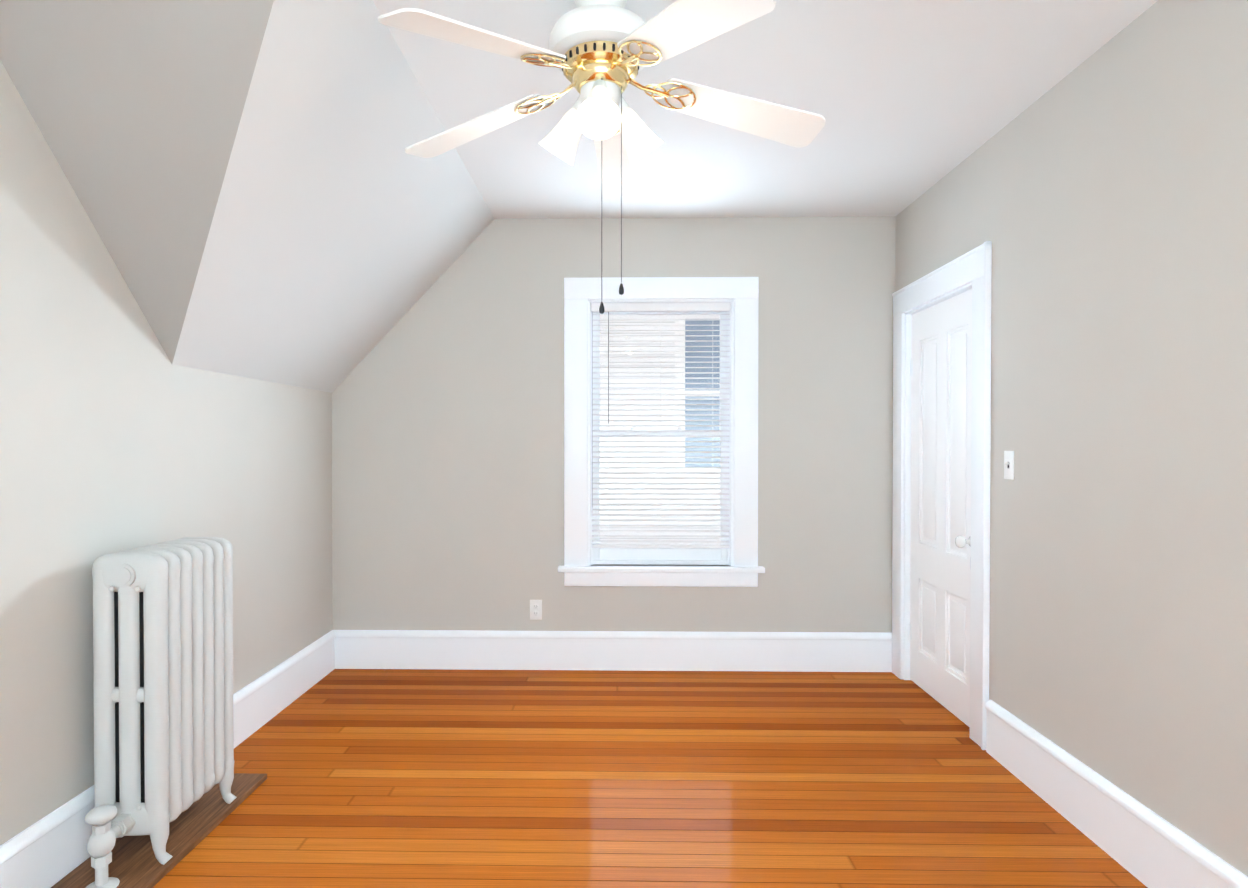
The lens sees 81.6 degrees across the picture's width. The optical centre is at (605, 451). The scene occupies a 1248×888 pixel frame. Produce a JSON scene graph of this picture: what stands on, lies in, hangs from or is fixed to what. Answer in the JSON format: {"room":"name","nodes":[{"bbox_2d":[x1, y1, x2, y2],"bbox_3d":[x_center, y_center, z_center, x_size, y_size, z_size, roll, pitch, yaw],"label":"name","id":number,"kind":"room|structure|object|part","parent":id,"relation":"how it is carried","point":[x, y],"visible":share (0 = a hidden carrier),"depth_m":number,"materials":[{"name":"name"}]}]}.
{"room":"empty attic bedroom","nodes":[
{"label":"empty attic bedroom","id":0,"kind":"room"},
{"bbox_2d":[0,60,332,845],"bbox_3d":[-1.712,-0.059,1.421,0.140,2.700,5.830,0,1,1],"label":"wall","id":1,"kind":"structure","parent":0,"point":[118,432],"depth_m":2.27,"materials":[{"name":"paint"}]},
{"bbox_2d":[0,630,334,887],"bbox_3d":[-1.629,1.180,1.432,0.027,0.222,5.550,0,1,1],"label":"baseboard","id":2,"kind":"structure","parent":1,"relation":"attached to","point":[49,850],"depth_m":2.23,"materials":[{"name":"white paint"}]},
{"bbox_2d":[0,0,493,392],"bbox_3d":[-1.174,-0.861,2.999,1.021,1.071,2.636,0,1,1],"label":"ceiling","id":3,"kind":"structure","parent":0,"point":[345,231],"depth_m":2.32,"materials":[{"name":"paint"}]},
{"bbox_2d":[332,216,895,632],"bbox_3d":[0.033,-0.089,4.232,3.521,2.700,0.140,0,1,1],"label":"wall","id":4,"kind":"structure","parent":0,"point":[448,453],"depth_m":4.17,"materials":[{"name":"paint"}]},
{"bbox_2d":[530,600,541,619],"bbox_3d":[-0.404,0.917,4.178,0.070,0.115,0.008,0,1,1],"label":"electrical outlet","id":5,"kind":"object","parent":4,"relation":"attached to","point":[535,609],"visible":1,"depth_m":4.18,"materials":[{"name":"white plastic"}]},
{"bbox_2d":[334,630,891,671],"bbox_3d":[0.031,1.151,4.162,3.241,0.222,0.027,0,1,1],"label":"baseboard","id":6,"kind":"structure","parent":4,"relation":"attached to","point":[637,650],"depth_m":4.16,"materials":[{"name":"white paint"}]},
{"bbox_2d":[558,277,764,586],"bbox_3d":[0.317,-0.109,4.199,1.179,1.770,0.195,0,1,1],"label":"window","id":7,"kind":"structure","parent":4,"relation":"in","point":[741,295],"depth_m":4.14,"materials":[{"name":"white paint"}]},
{"bbox_3d":[0.318,-0.109,4.244,0.805,1.494,0.086,0,1,1],"label":"window sash","id":8,"kind":"part","parent":7,"relation":"part of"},
{"bbox_2d":[591,302,730,547],"bbox_3d":[0.316,-0.147,4.174,0.801,1.416,0.037,0,1,1],"label":"window blinds","id":9,"kind":"object","parent":7,"relation":"attached to","point":[660,307],"depth_m":4.17,"materials":[{"name":"white plastic"}]},
{"bbox_2d":[153,669,1146,887],"bbox_3d":[-0.022,1.351,1.403,3.521,0.120,5.830,0,1,1],"label":"floor","id":10,"kind":"structure","parent":0,"point":[411,778],"depth_m":2.71,"materials":[{"name":"orange wood"}]},
{"bbox_2d":[51,773,266,887],"bbox_3d":[-1.471,1.274,2.062,0.276,0.020,1.514,0,1,1],"label":"board","id":11,"kind":"object","parent":10,"relation":"on","point":[134,863],"visible":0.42,"depth_m":2.32,"materials":[{"name":"brown wood"}]},
{"bbox_2d":[85,537,236,887],"bbox_3d":[-1.455,0.792,2.339,0.246,0.964,0.588,0,1,1],"label":"radiator","id":12,"kind":"object","parent":11,"relation":"on","point":[163,682],"visible":1,"depth_m":2.21,"materials":[{"name":"metal"}]},
{"bbox_2d":[373,0,1157,218],"bbox_3d":[-0.022,-1.358,1.374,3.521,0.100,5.830,0,1,1],"label":"ceiling","id":13,"kind":"structure","parent":0,"point":[910,101],"depth_m":2.67,"materials":[{"name":"paint"}]},
{"bbox_2d":[378,0,824,313],"bbox_3d":[0.004,-0.844,2.043,1.258,0.944,1.238,0,1,1],"label":"ceiling fan","id":14,"kind":"object","parent":13,"relation":"hanging from","point":[600,54],"visible":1,"depth_m":1.95,"materials":[{"name":"white wood"}]},
{"bbox_2d":[895,0,1247,876],"bbox_3d":[1.668,-0.058,1.356,0.140,2.700,5.830,0,1,1],"label":"wall","id":15,"kind":"structure","parent":0,"point":[1099,198],"depth_m":2.23,"materials":[{"name":"paint"}]},
{"bbox_2d":[908,289,971,726],"bbox_3d":[1.651,0.259,3.598,0.109,2.002,0.770,0,1,1],"label":"door","id":16,"kind":"structure","parent":15,"relation":"in","point":[940,367],"depth_m":3.58,"materials":[{"name":"white paint"}]},
{"bbox_2d":[892,241,991,749],"bbox_3d":[1.697,0.188,3.587,0.168,2.160,1.049,0,1,1],"label":"door frame","id":17,"kind":"structure","parent":15,"relation":"attached to","point":[971,269],"depth_m":3.19,"materials":[{"name":"white paint"}]},
{"bbox_2d":[1004,451,1013,479],"bbox_3d":[1.619,0.056,2.913,0.017,0.115,0.070,0,1,1],"label":"light switch","id":18,"kind":"object","parent":15,"relation":"attached to","point":[1008,464],"visible":1,"depth_m":2.90,"materials":[{"name":"white plastic"}]},
{"bbox_2d":[985,700,1247,887],"bbox_3d":[1.574,1.187,0.828,0.027,0.222,4.465,0,1,1],"label":"baseboard","id":19,"kind":"structure","parent":15,"relation":"attached to","point":[1144,845],"depth_m":2.31,"materials":[{"name":"white paint"}]},
{"label":"outside","id":20,"kind":"structure","parent":0,"visible":0},
{"bbox_2d":[600,315,719,544],"bbox_3d":[1.061,-1.272,7.286,12.000,11.000,0.090,0,1,1],"label":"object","id":21,"kind":"structure","parent":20,"point":[663,338],"depth_m":7.35,"materials":[{"name":"white"}]}
]}

